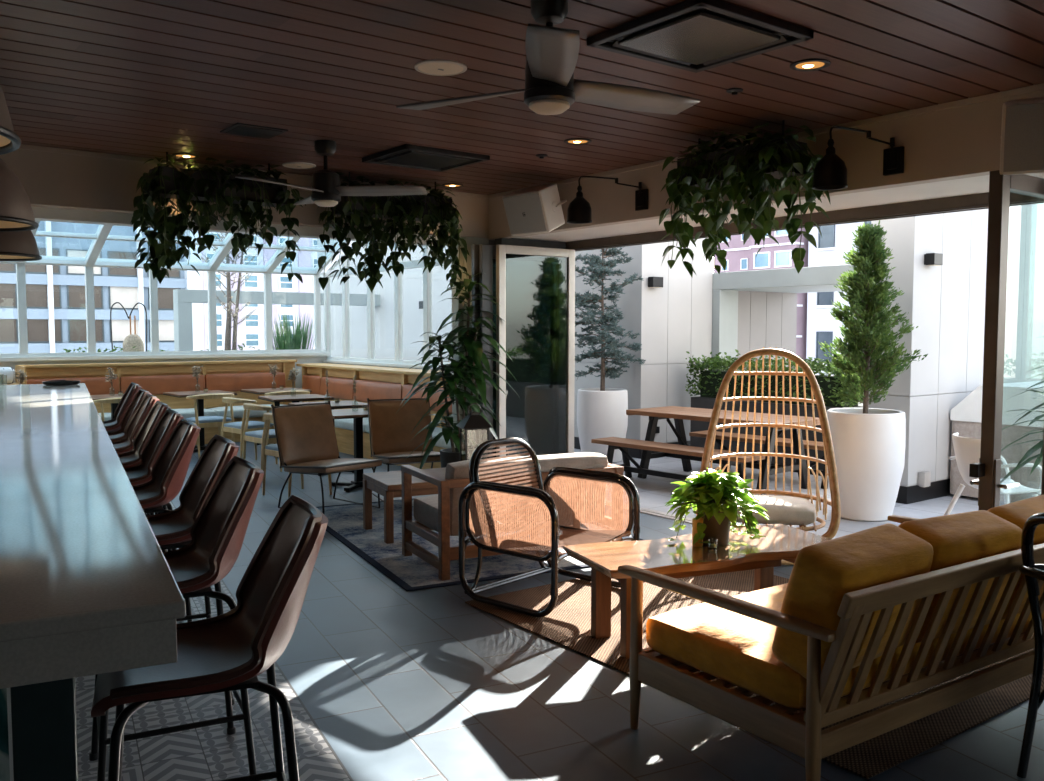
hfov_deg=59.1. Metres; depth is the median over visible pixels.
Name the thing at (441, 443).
seat cushion
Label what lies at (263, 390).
dining table
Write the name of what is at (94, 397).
dining table
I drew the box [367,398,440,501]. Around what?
lounge chair
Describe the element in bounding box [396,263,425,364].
window
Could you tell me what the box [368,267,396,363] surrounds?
window
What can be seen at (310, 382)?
cushion
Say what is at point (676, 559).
coffee table
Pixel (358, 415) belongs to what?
dining table
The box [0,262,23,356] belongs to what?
window
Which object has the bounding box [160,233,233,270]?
window
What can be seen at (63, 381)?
tray
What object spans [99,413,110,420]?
seat cushion
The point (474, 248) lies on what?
door frame
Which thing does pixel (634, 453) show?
baseboard
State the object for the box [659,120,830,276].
hanging planter
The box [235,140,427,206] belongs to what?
ceiling fan
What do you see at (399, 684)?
floor
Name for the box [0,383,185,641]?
countertop
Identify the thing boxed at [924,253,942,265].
wall light
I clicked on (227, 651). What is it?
bar stool
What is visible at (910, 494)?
baseboard
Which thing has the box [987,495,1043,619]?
cushion
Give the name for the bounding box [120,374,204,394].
cushion
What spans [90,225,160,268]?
window
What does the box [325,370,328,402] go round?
bud vase
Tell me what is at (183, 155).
recessed light
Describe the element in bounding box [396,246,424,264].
window
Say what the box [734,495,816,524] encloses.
cushion
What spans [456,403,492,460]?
lantern
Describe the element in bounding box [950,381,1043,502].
base cabinet
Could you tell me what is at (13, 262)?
window
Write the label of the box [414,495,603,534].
seat cushion
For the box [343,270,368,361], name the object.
window
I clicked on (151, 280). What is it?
window
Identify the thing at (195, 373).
bud vase
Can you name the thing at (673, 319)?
wall
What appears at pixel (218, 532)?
bar stool
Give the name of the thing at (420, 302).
wall light
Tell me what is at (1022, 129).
wall speaker
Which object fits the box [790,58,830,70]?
recessed light
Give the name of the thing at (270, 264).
window
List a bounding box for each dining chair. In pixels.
[93,397,121,420]
[185,393,233,458]
[222,397,277,463]
[243,403,300,480]
[262,413,331,497]
[263,390,309,423]
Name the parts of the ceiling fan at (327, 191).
blade, blade, blade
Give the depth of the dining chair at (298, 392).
11.22 m
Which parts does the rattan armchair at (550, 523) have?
frame, frame, backrest, panel, seat rail, seat, panel, frame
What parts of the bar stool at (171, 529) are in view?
seat plate, leg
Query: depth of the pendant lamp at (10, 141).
1.90 m
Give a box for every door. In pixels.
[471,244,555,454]
[969,170,1043,650]
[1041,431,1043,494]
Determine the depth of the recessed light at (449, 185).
7.32 m
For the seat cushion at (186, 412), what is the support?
on the banquette at (157, 378)
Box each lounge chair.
[271,401,382,514]
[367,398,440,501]
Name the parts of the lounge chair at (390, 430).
backrest, seat, frame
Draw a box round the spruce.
[575,247,644,390]
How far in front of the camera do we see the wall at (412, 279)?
17.58 m
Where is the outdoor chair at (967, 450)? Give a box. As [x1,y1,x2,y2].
[943,432,1041,515]
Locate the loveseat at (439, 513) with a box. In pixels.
[401,452,623,580]
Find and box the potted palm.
[1000,337,1043,483]
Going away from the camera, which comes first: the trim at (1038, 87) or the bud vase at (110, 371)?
the trim at (1038, 87)
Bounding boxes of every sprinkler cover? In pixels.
[536,154,547,158]
[726,88,742,94]
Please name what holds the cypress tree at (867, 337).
on the planter at (869, 449)
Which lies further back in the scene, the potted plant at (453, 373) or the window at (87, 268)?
the window at (87, 268)
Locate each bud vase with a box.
[14,369,27,384]
[105,367,116,395]
[192,366,201,391]
[268,364,278,389]
[288,368,298,395]
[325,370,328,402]
[352,375,356,410]
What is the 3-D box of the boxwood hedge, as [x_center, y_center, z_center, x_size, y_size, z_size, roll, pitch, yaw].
[2.813,0.195,10.259,0.661,1.292,2.264,-3,5,-37]
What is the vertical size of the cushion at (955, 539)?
0.436 m
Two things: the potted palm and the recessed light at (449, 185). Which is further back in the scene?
the recessed light at (449, 185)
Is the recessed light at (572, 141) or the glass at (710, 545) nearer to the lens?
the glass at (710, 545)
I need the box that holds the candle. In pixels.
[469,449,474,459]
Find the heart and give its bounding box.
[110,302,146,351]
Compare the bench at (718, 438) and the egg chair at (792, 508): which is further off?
the bench at (718, 438)
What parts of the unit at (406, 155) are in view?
panel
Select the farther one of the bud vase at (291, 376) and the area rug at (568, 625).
the bud vase at (291, 376)
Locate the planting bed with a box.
[63,343,280,352]
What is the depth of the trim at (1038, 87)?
5.80 m
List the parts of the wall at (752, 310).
panel, roof panel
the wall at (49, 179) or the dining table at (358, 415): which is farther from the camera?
the dining table at (358, 415)
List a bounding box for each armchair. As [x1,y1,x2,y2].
[458,437,639,616]
[1017,513,1043,777]
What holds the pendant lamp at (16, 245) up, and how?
hanging from the ceiling
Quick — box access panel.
[220,123,287,138]
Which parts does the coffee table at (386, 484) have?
leg, leg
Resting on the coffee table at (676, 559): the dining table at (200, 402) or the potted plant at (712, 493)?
the potted plant at (712, 493)
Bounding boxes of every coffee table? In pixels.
[363,467,445,543]
[562,524,830,658]
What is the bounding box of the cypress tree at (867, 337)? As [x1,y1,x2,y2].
[819,220,927,413]
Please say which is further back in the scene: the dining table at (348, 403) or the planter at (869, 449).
the dining table at (348, 403)
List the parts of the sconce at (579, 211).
lamp shade, arm, wall plate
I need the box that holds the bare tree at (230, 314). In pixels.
[195,232,266,349]
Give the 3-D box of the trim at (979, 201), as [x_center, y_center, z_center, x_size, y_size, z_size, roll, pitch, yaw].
[2.923,-1.075,5.008,0.120,0.080,8.500,-3,5,-37]
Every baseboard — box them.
[574,437,689,458]
[896,479,952,503]
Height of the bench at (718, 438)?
0.410 m
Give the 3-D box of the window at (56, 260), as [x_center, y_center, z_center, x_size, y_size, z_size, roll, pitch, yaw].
[-5.010,-2.133,10.403,0.780,1.268,2.839,-3,5,-37]
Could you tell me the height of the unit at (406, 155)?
0.032 m
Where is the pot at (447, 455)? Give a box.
[440,448,474,467]
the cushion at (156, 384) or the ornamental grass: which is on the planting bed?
the ornamental grass
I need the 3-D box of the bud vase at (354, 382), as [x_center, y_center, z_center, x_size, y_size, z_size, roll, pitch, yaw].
[-1.589,0.022,8.750,0.060,0.352,0.059,-3,5,-37]
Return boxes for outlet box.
[918,471,930,486]
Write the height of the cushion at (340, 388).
0.283 m
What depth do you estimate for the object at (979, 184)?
5.62 m
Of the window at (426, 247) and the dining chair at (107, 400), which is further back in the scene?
the window at (426, 247)
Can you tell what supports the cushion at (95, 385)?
on the banquette at (157, 378)
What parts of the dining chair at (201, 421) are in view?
leg, backrest, seat frame, leg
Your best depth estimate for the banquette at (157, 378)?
12.25 m
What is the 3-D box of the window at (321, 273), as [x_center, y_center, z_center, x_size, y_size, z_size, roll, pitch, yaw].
[-2.988,-1.169,13.781,0.150,1.190,0.070,-3,5,-37]
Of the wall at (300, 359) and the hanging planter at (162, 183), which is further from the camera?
the wall at (300, 359)
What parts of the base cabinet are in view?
door, lid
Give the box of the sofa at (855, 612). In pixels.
[618,495,1043,780]
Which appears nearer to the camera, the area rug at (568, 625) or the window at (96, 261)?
the area rug at (568, 625)
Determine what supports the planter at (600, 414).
on the floor
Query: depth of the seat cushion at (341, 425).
11.13 m
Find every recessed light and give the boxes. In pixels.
[172,153,198,158]
[442,183,462,187]
[564,138,591,144]
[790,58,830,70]
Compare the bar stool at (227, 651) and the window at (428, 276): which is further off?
the window at (428, 276)
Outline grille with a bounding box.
[503,193,546,233]
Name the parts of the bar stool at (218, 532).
leg, leg, seat plate, leg, leg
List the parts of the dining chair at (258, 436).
leg, backrest, seat frame, leg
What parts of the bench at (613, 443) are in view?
leg, cross rail, leg, seat, leg, cross rail, leg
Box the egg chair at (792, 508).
[696,347,840,564]
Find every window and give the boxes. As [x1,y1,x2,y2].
[0,230,31,263]
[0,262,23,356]
[21,220,107,265]
[21,263,91,356]
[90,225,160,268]
[90,266,155,355]
[154,269,213,354]
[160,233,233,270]
[212,237,296,272]
[212,271,269,353]
[269,237,345,274]
[269,273,318,352]
[318,272,326,351]
[324,272,343,360]
[325,252,342,273]
[343,241,367,270]
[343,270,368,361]
[368,242,394,267]
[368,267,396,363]
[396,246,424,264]
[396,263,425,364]
[425,246,450,261]
[425,261,450,364]
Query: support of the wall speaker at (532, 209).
attached to the wall at (960, 142)
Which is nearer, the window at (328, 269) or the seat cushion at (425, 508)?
the seat cushion at (425, 508)
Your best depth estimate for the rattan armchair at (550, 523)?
5.19 m
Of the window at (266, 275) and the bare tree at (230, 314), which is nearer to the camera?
the window at (266, 275)
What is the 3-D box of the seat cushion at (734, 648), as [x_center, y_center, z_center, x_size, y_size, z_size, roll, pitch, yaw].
[1.331,0.898,3.621,1.635,0.199,0.740,-3,5,-34]
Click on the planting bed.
(239, 346)
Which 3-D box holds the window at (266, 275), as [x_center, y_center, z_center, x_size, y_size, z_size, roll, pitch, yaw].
[-3.981,-1.119,13.023,0.810,1.190,0.070,-3,5,-37]
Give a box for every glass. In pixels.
[692,517,702,546]
[708,538,717,548]
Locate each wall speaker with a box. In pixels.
[502,183,566,235]
[1000,97,1043,174]
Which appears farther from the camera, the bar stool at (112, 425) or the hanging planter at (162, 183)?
the bar stool at (112, 425)
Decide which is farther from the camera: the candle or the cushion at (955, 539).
the candle
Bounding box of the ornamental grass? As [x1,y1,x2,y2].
[272,311,314,349]
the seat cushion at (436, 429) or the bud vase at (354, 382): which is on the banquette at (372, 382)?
the seat cushion at (436, 429)
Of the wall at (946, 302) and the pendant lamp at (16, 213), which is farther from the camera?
the wall at (946, 302)
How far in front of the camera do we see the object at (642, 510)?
7.46 m
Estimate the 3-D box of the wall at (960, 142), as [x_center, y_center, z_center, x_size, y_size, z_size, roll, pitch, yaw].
[2.451,-0.178,4.465,0.100,2.772,9.320,-3,5,-37]
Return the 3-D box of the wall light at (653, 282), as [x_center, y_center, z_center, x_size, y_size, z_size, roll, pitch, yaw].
[1.556,-1.264,10.747,0.170,0.124,0.100,-3,5,-37]
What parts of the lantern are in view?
ring handle, corner post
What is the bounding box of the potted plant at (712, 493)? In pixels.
[664,468,768,546]
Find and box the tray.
[42,379,79,384]
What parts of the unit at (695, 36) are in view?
panel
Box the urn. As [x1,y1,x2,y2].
[122,316,143,351]
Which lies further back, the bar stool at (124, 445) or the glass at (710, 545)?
the bar stool at (124, 445)
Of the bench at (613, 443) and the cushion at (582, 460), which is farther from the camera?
the bench at (613, 443)
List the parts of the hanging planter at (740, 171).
stem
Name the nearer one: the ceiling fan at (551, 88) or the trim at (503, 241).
the ceiling fan at (551, 88)
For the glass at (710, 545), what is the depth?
4.42 m
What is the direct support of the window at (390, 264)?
on the window at (371, 294)
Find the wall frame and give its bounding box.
[173,289,379,350]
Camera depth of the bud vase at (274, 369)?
11.95 m
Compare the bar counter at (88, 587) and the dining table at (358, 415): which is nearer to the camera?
the bar counter at (88, 587)
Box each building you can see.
[0,221,203,353]
[806,221,870,375]
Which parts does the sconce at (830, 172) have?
lamp shade, arm, wall plate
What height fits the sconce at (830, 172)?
0.321 m
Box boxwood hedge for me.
[685,349,863,475]
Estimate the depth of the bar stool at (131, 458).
5.85 m
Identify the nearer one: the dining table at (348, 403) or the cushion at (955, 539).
the cushion at (955, 539)
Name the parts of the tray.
dish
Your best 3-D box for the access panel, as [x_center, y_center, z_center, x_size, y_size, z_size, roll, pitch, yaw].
[-1.548,-1.497,5.313,0.300,0.012,0.280,-3,5,-37]
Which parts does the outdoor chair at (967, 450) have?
leg, arm, leg, arm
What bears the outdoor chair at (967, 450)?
on the floor
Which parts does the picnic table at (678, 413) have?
leg, cross rail, leg, leg, cross rail, leg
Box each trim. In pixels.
[0,352,440,369]
[19,83,1043,198]
[31,206,437,245]
[495,238,565,248]
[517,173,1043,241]
[566,192,1043,251]
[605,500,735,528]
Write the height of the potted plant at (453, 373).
1.983 m
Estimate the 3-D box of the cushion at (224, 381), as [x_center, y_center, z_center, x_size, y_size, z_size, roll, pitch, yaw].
[-3.857,-0.120,12.844,1.138,0.253,0.136,-3,5,-37]
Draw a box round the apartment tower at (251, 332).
[201,232,316,350]
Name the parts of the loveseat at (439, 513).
arm frame, frame, arm frame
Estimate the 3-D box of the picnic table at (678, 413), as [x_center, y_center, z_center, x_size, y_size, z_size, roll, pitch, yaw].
[1.968,0.579,9.090,0.810,0.700,1.860,-3,5,-41]
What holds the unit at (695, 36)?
attached to the ceiling
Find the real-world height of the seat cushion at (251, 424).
0.077 m
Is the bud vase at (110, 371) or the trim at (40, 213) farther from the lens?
the bud vase at (110, 371)
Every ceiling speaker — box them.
[282,162,315,168]
[414,59,466,75]
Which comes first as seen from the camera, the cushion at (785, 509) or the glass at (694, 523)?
the glass at (694, 523)
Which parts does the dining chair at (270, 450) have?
leg, backrest, seat frame, leg, leg, leg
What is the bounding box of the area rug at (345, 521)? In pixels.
[316,498,642,590]
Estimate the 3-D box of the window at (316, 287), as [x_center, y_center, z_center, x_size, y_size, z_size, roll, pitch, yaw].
[-3.353,-1.151,13.502,0.770,1.190,0.070,-3,5,-37]
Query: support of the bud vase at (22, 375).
on the dining table
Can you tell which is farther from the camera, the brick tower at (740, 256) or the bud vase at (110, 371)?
the brick tower at (740, 256)
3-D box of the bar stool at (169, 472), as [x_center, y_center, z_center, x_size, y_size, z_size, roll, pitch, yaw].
[-1.855,0.682,4.482,0.565,1.049,0.496,-2,4,-27]
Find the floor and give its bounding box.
[75,441,1043,780]
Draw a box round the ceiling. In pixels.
[0,0,1043,194]
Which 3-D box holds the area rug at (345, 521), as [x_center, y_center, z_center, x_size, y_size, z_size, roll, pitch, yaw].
[-0.404,1.043,6.929,1.940,0.010,2.720,-2,4,-27]
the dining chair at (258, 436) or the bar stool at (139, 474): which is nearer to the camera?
the bar stool at (139, 474)
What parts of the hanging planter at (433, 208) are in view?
stem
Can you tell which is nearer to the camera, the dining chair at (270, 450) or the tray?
the tray
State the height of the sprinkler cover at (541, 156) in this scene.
0.024 m
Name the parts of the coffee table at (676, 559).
leg, leg, leg, cross rail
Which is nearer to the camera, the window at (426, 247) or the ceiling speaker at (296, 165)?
the ceiling speaker at (296, 165)
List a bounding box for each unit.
[362,144,489,171]
[587,0,813,72]
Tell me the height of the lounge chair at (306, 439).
0.866 m
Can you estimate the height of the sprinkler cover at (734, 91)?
0.024 m
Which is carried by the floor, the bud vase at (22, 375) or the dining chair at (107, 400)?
the dining chair at (107, 400)
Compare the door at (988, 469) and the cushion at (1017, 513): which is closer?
the cushion at (1017, 513)
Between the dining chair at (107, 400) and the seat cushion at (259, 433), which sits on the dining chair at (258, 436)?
the seat cushion at (259, 433)
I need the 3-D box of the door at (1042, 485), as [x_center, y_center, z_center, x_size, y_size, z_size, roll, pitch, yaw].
[2.763,0.090,4.551,0.700,2.185,0.045,-3,5,-37]
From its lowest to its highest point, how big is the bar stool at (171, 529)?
1.049 m
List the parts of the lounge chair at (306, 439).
leg, backrest, leg, frame, seat, leg, leg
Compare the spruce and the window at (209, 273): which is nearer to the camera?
the spruce
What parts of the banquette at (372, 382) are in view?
rail, rail, panel, panel, rail, rail, panel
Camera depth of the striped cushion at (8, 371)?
10.70 m
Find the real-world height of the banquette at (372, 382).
1.015 m
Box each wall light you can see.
[419,301,422,308]
[648,277,662,287]
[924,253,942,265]
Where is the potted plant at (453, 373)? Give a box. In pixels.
[397,272,517,468]
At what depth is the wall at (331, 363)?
12.53 m
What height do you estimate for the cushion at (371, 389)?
0.283 m
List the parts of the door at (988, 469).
lock plate, handle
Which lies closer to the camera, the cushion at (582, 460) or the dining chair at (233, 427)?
the cushion at (582, 460)
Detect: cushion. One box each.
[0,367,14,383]
[27,377,119,394]
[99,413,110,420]
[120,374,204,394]
[171,408,215,418]
[185,416,231,422]
[205,372,285,391]
[209,404,283,417]
[224,421,273,428]
[245,429,275,437]
[265,444,277,450]
[302,375,320,394]
[320,377,353,399]
[334,418,368,431]
[353,380,401,401]
[366,425,441,432]
[402,384,451,412]
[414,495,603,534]
[432,431,450,447]
[445,452,607,535]
[646,583,1043,708]
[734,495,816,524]
[772,523,933,678]
[898,510,1021,642]
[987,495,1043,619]
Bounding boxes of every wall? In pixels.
[0,149,488,447]
[0,355,331,401]
[317,239,451,362]
[331,363,440,370]
[488,84,1043,239]
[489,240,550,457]
[574,238,712,442]
[711,264,863,405]
[869,203,1043,486]
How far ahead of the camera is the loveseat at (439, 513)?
5.76 m
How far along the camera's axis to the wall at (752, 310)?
11.54 m
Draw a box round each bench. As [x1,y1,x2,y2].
[591,437,764,488]
[689,430,827,488]
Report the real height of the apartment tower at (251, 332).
86.000 m
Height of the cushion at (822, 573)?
0.443 m
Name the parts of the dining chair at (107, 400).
leg, backrest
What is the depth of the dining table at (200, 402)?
11.42 m
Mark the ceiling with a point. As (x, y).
(137, 78)
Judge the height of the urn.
0.660 m
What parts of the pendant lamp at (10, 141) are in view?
lamp shade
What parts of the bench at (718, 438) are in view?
seat, leg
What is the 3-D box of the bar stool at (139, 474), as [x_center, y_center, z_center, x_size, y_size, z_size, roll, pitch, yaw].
[-2.165,0.642,5.098,0.565,1.049,0.496,-2,4,-27]
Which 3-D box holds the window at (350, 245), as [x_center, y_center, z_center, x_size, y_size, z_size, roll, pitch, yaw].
[-2.321,-1.993,12.976,0.070,0.600,0.760,-3,5,-37]
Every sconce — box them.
[567,176,648,223]
[812,126,904,189]
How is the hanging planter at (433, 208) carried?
hanging from the ceiling
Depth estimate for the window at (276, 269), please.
13.27 m
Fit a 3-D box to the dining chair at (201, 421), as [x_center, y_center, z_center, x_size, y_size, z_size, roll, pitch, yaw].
[-3.713,0.405,10.934,0.574,0.764,0.489,-3,5,-40]
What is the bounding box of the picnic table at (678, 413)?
[626,406,820,494]
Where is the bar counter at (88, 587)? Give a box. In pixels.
[0,383,185,780]
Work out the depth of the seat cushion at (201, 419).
10.82 m
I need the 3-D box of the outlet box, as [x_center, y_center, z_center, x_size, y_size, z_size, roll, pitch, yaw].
[3.525,0.776,8.069,0.100,0.134,0.070,-3,5,-37]
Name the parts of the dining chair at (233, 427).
leg, backrest, leg, seat frame, leg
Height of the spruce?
2.136 m
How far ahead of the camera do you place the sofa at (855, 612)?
3.05 m
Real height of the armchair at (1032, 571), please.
0.930 m
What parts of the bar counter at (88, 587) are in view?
marble panel, post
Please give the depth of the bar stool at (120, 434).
7.08 m
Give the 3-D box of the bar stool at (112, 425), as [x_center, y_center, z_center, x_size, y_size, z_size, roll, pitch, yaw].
[-3.513,0.466,7.785,0.565,1.049,0.496,-2,4,-27]
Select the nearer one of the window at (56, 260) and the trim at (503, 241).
the trim at (503, 241)
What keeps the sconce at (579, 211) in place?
attached to the wall at (960, 142)
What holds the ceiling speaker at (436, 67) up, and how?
attached to the ceiling
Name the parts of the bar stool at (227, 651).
leg, leg, seat plate, leg, leg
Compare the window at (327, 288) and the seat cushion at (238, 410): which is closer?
the seat cushion at (238, 410)
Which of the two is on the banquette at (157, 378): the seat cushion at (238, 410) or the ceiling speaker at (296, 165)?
the seat cushion at (238, 410)
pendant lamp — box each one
[0,86,20,154]
[0,158,38,231]
[0,230,41,260]
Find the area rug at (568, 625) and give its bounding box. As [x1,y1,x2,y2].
[465,570,1043,778]
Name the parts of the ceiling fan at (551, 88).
blade, blade, blade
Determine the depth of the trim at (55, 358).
12.32 m
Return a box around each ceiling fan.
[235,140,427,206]
[396,0,700,114]
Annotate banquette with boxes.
[15,359,296,444]
[296,363,451,468]
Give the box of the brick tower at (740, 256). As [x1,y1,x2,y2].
[713,228,808,360]
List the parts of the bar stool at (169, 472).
seat plate, leg, leg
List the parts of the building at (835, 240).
sill, sill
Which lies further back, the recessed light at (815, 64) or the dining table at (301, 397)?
the dining table at (301, 397)
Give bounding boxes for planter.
[131,152,305,283]
[317,172,469,291]
[577,388,627,462]
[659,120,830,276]
[827,408,905,521]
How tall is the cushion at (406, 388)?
0.283 m
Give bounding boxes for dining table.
[90,394,123,418]
[163,390,236,451]
[240,387,311,444]
[258,394,333,457]
[288,400,367,475]
[332,408,367,491]
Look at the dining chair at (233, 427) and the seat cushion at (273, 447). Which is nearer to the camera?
the seat cushion at (273, 447)
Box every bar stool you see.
[89,456,263,780]
[91,495,327,780]
[102,382,140,432]
[108,389,151,440]
[112,393,158,515]
[118,401,170,514]
[124,409,183,552]
[132,419,200,621]
[146,435,238,704]
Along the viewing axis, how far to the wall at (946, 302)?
8.28 m
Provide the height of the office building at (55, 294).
62.000 m
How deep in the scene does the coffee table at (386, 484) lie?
6.56 m
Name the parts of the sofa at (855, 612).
leg, rail, armrest, leg, post, seat rail, armrest, rail, rail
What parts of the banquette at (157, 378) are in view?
rail, panel, panel, rail, panel, rail, panel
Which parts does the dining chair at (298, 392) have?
backrest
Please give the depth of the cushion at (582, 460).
5.79 m

